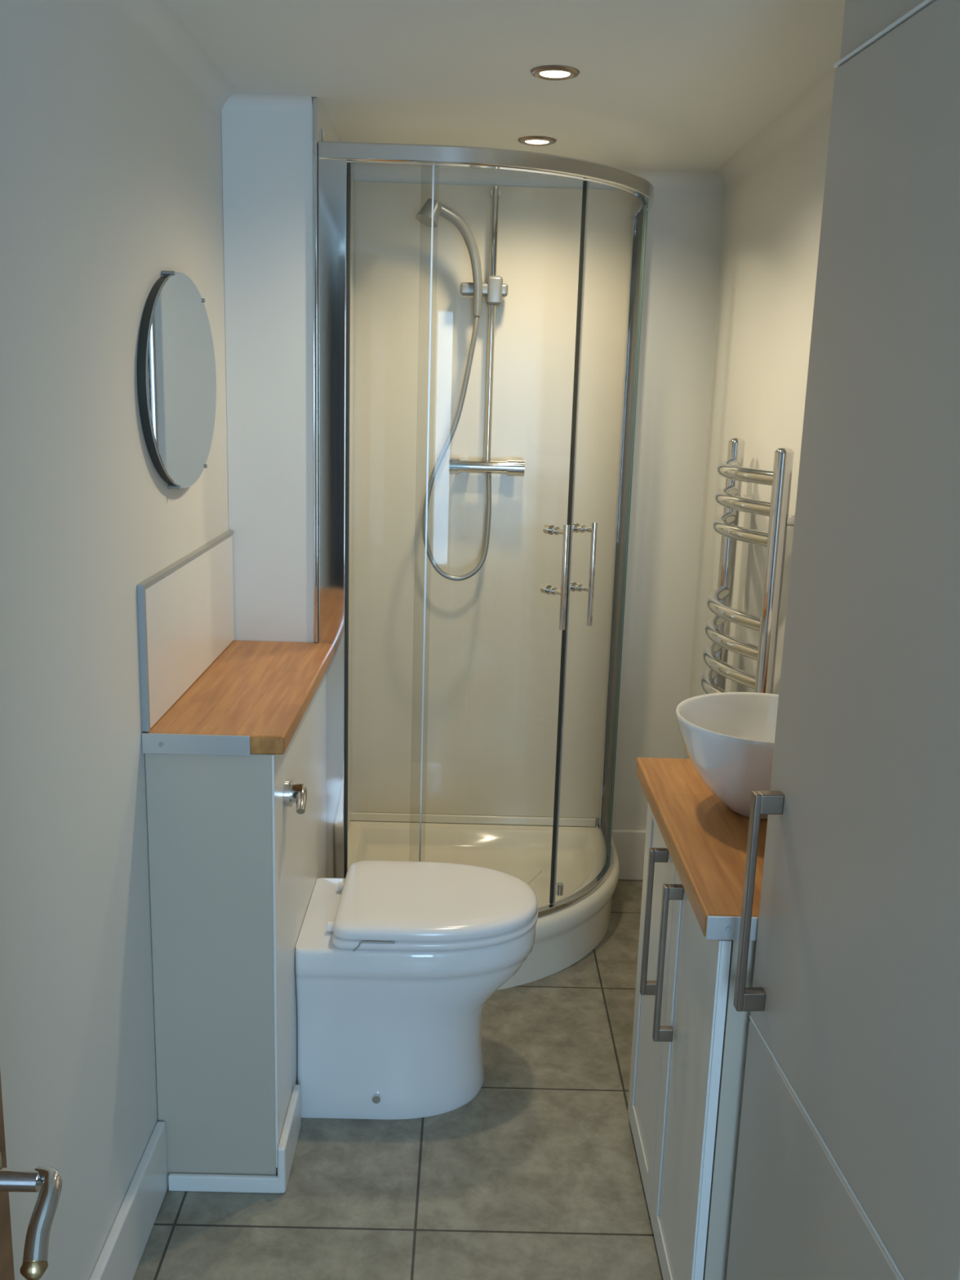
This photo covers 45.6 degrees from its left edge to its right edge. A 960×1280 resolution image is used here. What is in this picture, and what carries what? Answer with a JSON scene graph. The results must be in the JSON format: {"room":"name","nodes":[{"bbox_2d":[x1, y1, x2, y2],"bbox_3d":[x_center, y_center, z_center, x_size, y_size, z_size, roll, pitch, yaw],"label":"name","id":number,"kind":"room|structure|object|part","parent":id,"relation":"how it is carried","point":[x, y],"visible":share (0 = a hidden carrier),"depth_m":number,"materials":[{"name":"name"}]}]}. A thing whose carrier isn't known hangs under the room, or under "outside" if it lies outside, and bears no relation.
{"room":"bathroom","nodes":[
{"label":"bathroom","id":0,"kind":"room"},
{"bbox_2d":[19,1260,48,1279],"bbox_3d":[-0.353,0.496,0.904,0.021,0.020,0.021,2,13,-1],"label":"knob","id":1,"kind":"object","parent":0,"point":[35,1269],"depth_m":0.90,"materials":[{"name":"metal"}]},
{"bbox_2d":[0,0,228,1279],"bbox_3d":[-0.640,0.206,1.170,0.100,2.150,4.700,2,13,-1],"label":"wall","id":2,"kind":"structure","parent":0,"point":[111,160],"depth_m":1.69,"materials":[{"name":"paint"}]},
{"bbox_2d":[0,1072,14,1279],"bbox_3d":[-0.434,0.413,0.599,0.040,1.992,0.793,2,13,-1],"label":"leaf","id":3,"kind":"object","parent":2,"relation":"attached to","point":[6,1263],"visible":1,"depth_m":1.01,"materials":[{"name":"brown wood"}]},
{"bbox_2d":[0,1151,1,1168],"bbox_3d":[-0.415,0.452,0.958,0.008,0.052,0.052,2,13,-1],"label":"rose","id":4,"kind":"object","parent":3,"relation":"attached to","point":[0,1152],"visible":0.6,"depth_m":0.98,"materials":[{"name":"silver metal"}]},
{"bbox_2d":[0,1168,41,1192],"bbox_3d":[-0.390,0.453,0.958,0.042,0.018,0.018,2,13,-1],"label":"neck","id":5,"kind":"object","parent":4,"relation":"attached to","point":[11,1180],"visible":0.95,"depth_m":0.95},
{"bbox_2d":[22,1165,62,1264],"bbox_3d":[-0.357,0.471,0.935,0.026,0.046,0.079,-1,13,-13],"label":"lever","id":6,"kind":"object","parent":5,"relation":"attached to","point":[51,1180],"visible":1,"depth_m":0.92,"materials":[{"name":"silver metal"}]},
{"bbox_2d":[88,1121,167,1279],"bbox_3d":[-0.613,1.112,1.705,0.018,0.150,1.048,2,13,-1],"label":"baseboard","id":7,"kind":"structure","parent":2,"relation":"attached to","point":[119,1258],"depth_m":2.02,"materials":[{"name":"white wood"}]},
{"bbox_2d":[111,0,238,116],"bbox_3d":[-0.534,-0.737,0.575,0.045,0.045,3.950,2,13,-1],"label":"trim","id":8,"kind":"structure","parent":2,"relation":"attached to","point":[155,20],"depth_m":2.08,"materials":[{"name":"paint"}]},
{"bbox_2d":[137,270,216,488],"bbox_3d":[-0.571,-0.493,2.187,0.023,0.400,0.524,2,13,-1],"label":"wall mirror","id":9,"kind":"object","parent":2,"relation":"attached to","point":[176,374],"visible":1,"depth_m":2.12,"materials":[{"name":"silver mirror"}]},
{"bbox_2d":[137,530,234,731],"bbox_3d":[-0.590,-0.048,2.363,0.012,0.264,0.751,2,13,-1],"label":"panel","id":10,"kind":"object","parent":2,"relation":"attached to","point":[186,621],"visible":1,"depth_m":2.26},
{"bbox_3d":[-0.588,0.037,2.001,0.012,0.256,0.007,2,13,-1],"label":"trim","id":11,"kind":"part","parent":10,"relation":"part of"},
{"bbox_3d":[-0.587,-0.173,2.335,0.012,0.008,0.751,2,13,-1],"label":"trim","id":12,"kind":"part","parent":10,"relation":"part of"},
{"bbox_2d":[222,92,312,112],"bbox_3d":[-0.467,-1.170,2.487,0.200,0.030,0.030,2,13,-1],"label":"trim","id":13,"kind":"structure","parent":2,"relation":"attached to","point":[248,101],"depth_m":2.50,"materials":[{"name":"paint"}]},
{"bbox_2d":[221,98,353,642],"bbox_3d":[-0.494,-0.221,3.099,0.213,2.150,0.750,2,13,-1],"label":"wall","id":14,"kind":"structure","parent":0,"point":[267,156],"depth_m":2.62,"materials":[{"name":"paint"}]},
{"bbox_2d":[322,128,354,831],"bbox_3d":[-0.383,-0.286,3.107,0.004,1.920,0.674,2,13,-1],"label":"panel","id":15,"kind":"object","parent":14,"relation":"attached to","point":[325,137],"visible":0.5,"depth_m":3.37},
{"bbox_2d":[133,880,662,1279],"bbox_3d":[0.011,1.322,1.423,1.470,0.100,4.900,2,13,-1],"label":"floor","id":16,"kind":"structure","parent":0,"point":[536,1176],"depth_m":2.27,"materials":[{"name":"tile"}]},
{"bbox_2d":[141,640,333,1193],"bbox_3d":[-0.488,0.540,2.491,0.251,0.931,0.766,2,13,-1],"label":"cabinet","id":17,"kind":"object","parent":16,"relation":"on","point":[234,871],"visible":0.95,"depth_m":2.16,"materials":[{"name":"white wood"}]},
{"bbox_3d":[-0.496,1.058,2.226,0.220,0.035,0.012,2,13,-1],"label":"plinth trim","id":18,"kind":"part","parent":17,"relation":"part of","materials":[{"name":"white wood"}]},
{"bbox_2d":[144,640,333,754],"bbox_3d":[-0.475,0.103,2.398,0.251,0.035,0.757,2,13,-1],"label":"countertop","id":19,"kind":"structure","parent":17,"relation":"on","point":[261,691],"depth_m":2.29,"materials":[{"name":"brown wood"}]},
{"bbox_3d":[-0.386,1.008,2.318,0.016,0.100,0.212,2,13,-1],"label":"plinth trim","id":20,"kind":"part","parent":17,"relation":"part of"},
{"bbox_2d":[283,778,307,813],"bbox_3d":[-0.350,0.297,2.177,0.044,0.054,0.081,2,13,-1],"label":"flush lever","id":21,"kind":"object","parent":17,"relation":"attached to","point":[296,793],"depth_m":2.17,"materials":[{"name":"silver metal"}]},
{"bbox_3d":[-0.385,0.535,2.500,0.004,0.843,0.749,2,13,-1],"label":"panel","id":22,"kind":"part","parent":17,"relation":"part of","materials":[{"name":"white wood"}]},
{"bbox_2d":[295,860,537,1119],"bbox_3d":[-0.133,0.776,2.575,0.513,0.454,0.365,2,13,-1],"label":"toilet","id":23,"kind":"object","parent":16,"relation":"on","point":[398,964],"depth_m":2.44,"materials":[{"name":"ceramic"}]},
{"bbox_2d":[312,97,653,917],"bbox_3d":[0.136,-0.261,2.955,1.123,1.970,0.385,-10,17,-42],"label":"shower enclosure","id":24,"kind":"object","parent":16,"relation":"on","point":[331,244],"visible":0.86,"depth_m":2.72,"materials":[{"name":"silver metal"}]},
{"bbox_3d":[-0.378,-0.589,2.627,0.010,1.218,0.010,2,13,-1],"label":"corner trim","id":25,"kind":"part","parent":24,"relation":"part of","materials":[{"name":"silver metal"}]},
{"bbox_3d":[-0.215,-0.164,2.729,0.195,1.823,0.006,2,13,-1],"label":"fixed glass","id":26,"kind":"part","parent":24,"relation":"part of","materials":[{"name":"clear glass"}]},
{"bbox_3d":[0.035,-0.170,2.782,0.394,1.821,0.042,-3,13,-18],"label":"door glass","id":27,"kind":"part","parent":24,"relation":"part of","materials":[{"name":"clear glass"}]},
{"bbox_3d":[0.156,-1.121,2.778,1.115,0.038,0.344,-10,17,-42],"label":"rail","id":28,"kind":"part","parent":24,"relation":"part of","materials":[{"name":"silver metal"}]},
{"bbox_3d":[0.167,-0.127,2.860,0.024,0.024,0.020,-7,15,-34],"label":"handle knob","id":29,"kind":"part","parent":24,"relation":"part of","materials":[{"name":"silver metal"}]},
{"bbox_3d":[0.171,-0.273,2.827,0.024,0.024,0.020,-7,15,-34],"label":"handle knob","id":30,"kind":"part","parent":24,"relation":"part of","materials":[{"name":"silver metal"}]},
{"bbox_3d":[0.187,-0.120,2.832,0.012,0.012,0.064,-7,15,-34],"label":"handle post","id":31,"kind":"part","parent":24,"relation":"part of","materials":[{"name":"silver metal"}]},
{"bbox_3d":[0.191,-0.266,2.799,0.012,0.012,0.064,-7,15,-34],"label":"handle post","id":32,"kind":"part","parent":24,"relation":"part of","materials":[{"name":"silver metal"}]},
{"bbox_3d":[0.233,-0.137,2.913,0.024,0.024,0.020,-10,17,-43],"label":"handle knob","id":33,"kind":"part","parent":24,"relation":"part of","materials":[{"name":"silver metal"}]},
{"bbox_3d":[0.100,0.688,3.183,1.111,0.018,0.338,-10,17,-42],"label":"rail","id":34,"kind":"part","parent":24,"relation":"part of","materials":[{"name":"silver metal"}]},
{"bbox_3d":[0.237,-0.283,2.880,0.024,0.024,0.020,-10,17,-43],"label":"handle knob","id":35,"kind":"part","parent":24,"relation":"part of","materials":[{"name":"silver metal"}]},
{"bbox_3d":[0.257,-0.131,2.889,0.012,0.012,0.064,-10,17,-43],"label":"handle post","id":36,"kind":"part","parent":24,"relation":"part of","materials":[{"name":"silver metal"}]},
{"bbox_3d":[0.261,-0.277,2.856,0.012,0.012,0.064,-10,17,-43],"label":"handle post","id":37,"kind":"part","parent":24,"relation":"part of","materials":[{"name":"silver metal"}]},
{"bbox_3d":[0.418,-0.282,3.344,0.006,1.823,0.165,2,13,-1],"label":"fixed glass","id":38,"kind":"part","parent":24,"relation":"part of","materials":[{"name":"clear glass"}]},
{"bbox_3d":[0.343,-0.225,3.070,0.058,1.821,0.471,7,14,22],"label":"door glass","id":39,"kind":"part","parent":24,"relation":"part of","materials":[{"name":"clear glass"}]},
{"bbox_2d":[347,820,619,990],"bbox_3d":[0.001,0.759,3.304,0.836,0.178,0.777,2,13,-1],"label":"shower tray","id":40,"kind":"object","parent":16,"relation":"on","point":[563,937],"depth_m":3.53,"materials":[{"name":"white ceramic"}]},
{"bbox_2d":[627,757,767,1279],"bbox_3d":[0.477,0.721,2.066,0.355,0.822,0.718,2,13,-1],"label":"vanity cabinet","id":41,"kind":"object","parent":16,"relation":"on","point":[690,1042],"visible":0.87,"depth_m":1.90,"materials":[{"name":"paint"}]},
{"bbox_3d":[0.324,1.032,2.315,0.004,0.055,0.214,2,13,-1],"label":"door rail","id":42,"kind":"part","parent":41,"relation":"part of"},
{"bbox_3d":[0.343,0.691,2.239,0.014,0.755,0.324,2,13,-1],"label":"door","id":43,"kind":"part","parent":41,"relation":"part of","materials":[{"name":"white wood"}]},
{"bbox_3d":[0.310,0.555,1.960,0.010,0.290,0.014,2,13,-1],"label":"handle bar","id":44,"kind":"part","parent":41,"relation":"part of","materials":[{"name":"silver metal"}]},
{"bbox_3d":[0.345,0.350,2.163,0.004,0.055,0.214,2,13,-1],"label":"door rail","id":45,"kind":"part","parent":41,"relation":"part of","materials":[{"name":"white wood"}]},
{"bbox_3d":[0.326,1.107,1.983,0.004,0.055,0.239,2,13,-1],"label":"door rail","id":46,"kind":"part","parent":41,"relation":"part of","materials":[{"name":"white wood"}]},
{"bbox_3d":[0.322,0.685,1.990,0.026,0.024,0.014,2,13,-1],"label":"handle foot","id":47,"kind":"part","parent":41,"relation":"part of","materials":[{"name":"silver metal"}]},
{"bbox_3d":[0.335,0.733,2.050,0.004,0.755,0.055,2,13,-1],"label":"door stile","id":48,"kind":"part","parent":41,"relation":"part of","materials":[{"name":"white wood"}]},
{"bbox_3d":[0.330,0.426,1.931,0.026,0.024,0.014,2,13,-1],"label":"handle foot","id":49,"kind":"part","parent":41,"relation":"part of","materials":[{"name":"silver metal"}]},
{"bbox_3d":[0.345,0.766,1.907,0.014,0.755,0.349,2,13,-1],"label":"door","id":50,"kind":"part","parent":41,"relation":"part of","materials":[{"name":"white wood"}]},
{"bbox_3d":[0.346,0.424,1.830,0.004,0.055,0.239,2,13,-1],"label":"door rail","id":51,"kind":"part","parent":41,"relation":"part of","materials":[{"name":"white wood"}]},
{"bbox_2d":[635,757,767,936],"bbox_3d":[0.493,0.337,1.983,0.347,0.036,0.712,2,13,-1],"label":"countertop","id":52,"kind":"structure","parent":41,"relation":"on","point":[705,841],"depth_m":1.92,"materials":[{"name":"brown wood"}]},
{"bbox_2d":[675,692,778,819],"bbox_3d":[0.506,0.219,2.035,0.323,0.173,0.323,2,13,-1],"label":"vessel basin","id":53,"kind":"object","parent":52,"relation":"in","point":[728,738],"visible":0.45,"depth_m":1.98,"materials":[{"name":"white ceramic"}]},
{"bbox_3d":[0.337,0.797,1.763,0.004,0.755,0.055,2,13,-1],"label":"door stile","id":54,"kind":"part","parent":41,"relation":"part of","materials":[{"name":"white wood"}]},
{"bbox_2d":[726,0,959,1279],"bbox_3d":[0.523,0.261,1.082,0.310,2.149,0.998,2,13,-1],"label":"tall cabinet","id":55,"kind":"object","parent":16,"relation":"on","point":[848,1162],"visible":1,"depth_m":1.26,"materials":[{"name":"paint"}]},
{"bbox_3d":[0.415,0.909,1.431,0.020,0.606,0.600,1,13,-5],"label":"door","id":56,"kind":"part","parent":55,"relation":"part of","materials":[{"name":"paint"}]},
{"bbox_2d":[164,0,845,172],"bbox_3d":[0.078,-0.873,0.932,1.470,0.100,4.900,2,13,-1],"label":"ceiling","id":57,"kind":"structure","parent":0,"point":[664,85],"depth_m":2.19,"materials":[{"name":"paint"}]},
{"bbox_2d":[518,136,556,146],"bbox_3d":[0.143,-1.246,2.858,0.096,0.007,0.096,2,13,-1],"label":"recessed light","id":58,"kind":"object","parent":57,"relation":"in","point":[528,140],"depth_m":2.85,"materials":[{"name":"silver metal"}]},
{"bbox_2d":[530,65,579,80],"bbox_3d":[0.146,-1.106,2.233,0.096,0.007,0.096,2,13,-1],"label":"recessed light","id":59,"kind":"object","parent":57,"relation":"in","point":[553,73],"depth_m":2.22,"materials":[{"name":"silver metal"}]},
{"bbox_2d":[351,179,724,830],"bbox_3d":[0.031,-0.299,3.520,1.470,2.150,0.100,2,13,-1],"label":"wall","id":60,"kind":"structure","parent":0,"point":[684,229],"depth_m":3.43,"materials":[{"name":"paint"}]},
{"bbox_2d":[351,181,638,826],"bbox_3d":[0.022,-0.350,3.448,0.818,1.920,0.012,2,13,-1],"label":"wall panels","id":61,"kind":"object","parent":60,"relation":"attached to","point":[492,661],"depth_m":3.44,"materials":[{"name":"beige plastic"}]},
{"bbox_2d":[415,186,524,581],"bbox_3d":[-0.026,-0.714,3.254,0.324,1.108,0.221,2,13,-1],"label":"shower mixer","id":62,"kind":"object","parent":61,"relation":"attached to","point":[494,290],"depth_m":3.26,"materials":[{"name":"silver metal"}]},
{"bbox_2d":[352,162,724,191],"bbox_3d":[0.170,-1.307,3.221,1.057,0.045,0.045,2,13,-1],"label":"trim","id":63,"kind":"structure","parent":60,"relation":"attached to","point":[660,180],"depth_m":3.24,"materials":[{"name":"paint"}]},
{"bbox_2d":[611,829,645,880],"bbox_3d":[0.526,0.694,3.684,0.222,0.170,0.018,2,13,-1],"label":"baseboard","id":64,"kind":"structure","parent":60,"relation":"attached to","point":[629,844],"depth_m":3.67,"materials":[{"name":"white wood"}]},
{"bbox_2d":[684,111,831,758],"bbox_3d":[0.729,0.244,1.186,0.100,2.150,4.700,2,13,-1],"label":"wall","id":65,"kind":"structure","parent":0,"point":[772,216],"depth_m":2.79,"materials":[{"name":"paint"}]},
{"bbox_2d":[700,437,795,694],"bbox_3d":[0.599,0.030,2.695,0.134,0.981,0.480,2,13,-1],"label":"heated towel rail","id":66,"kind":"object","parent":65,"relation":"attached to","point":[719,602],"visible":0.66,"depth_m":2.50,"materials":[{"name":"silver metal"}]},
{"bbox_2d":[713,66,836,191],"bbox_3d":[0.681,-1.085,2.297,0.045,0.045,1.950,2,13,-1],"label":"trim","id":67,"kind":"structure","parent":65,"relation":"attached to","point":[815,103],"depth_m":2.59,"materials":[{"name":"paint"}]}
]}

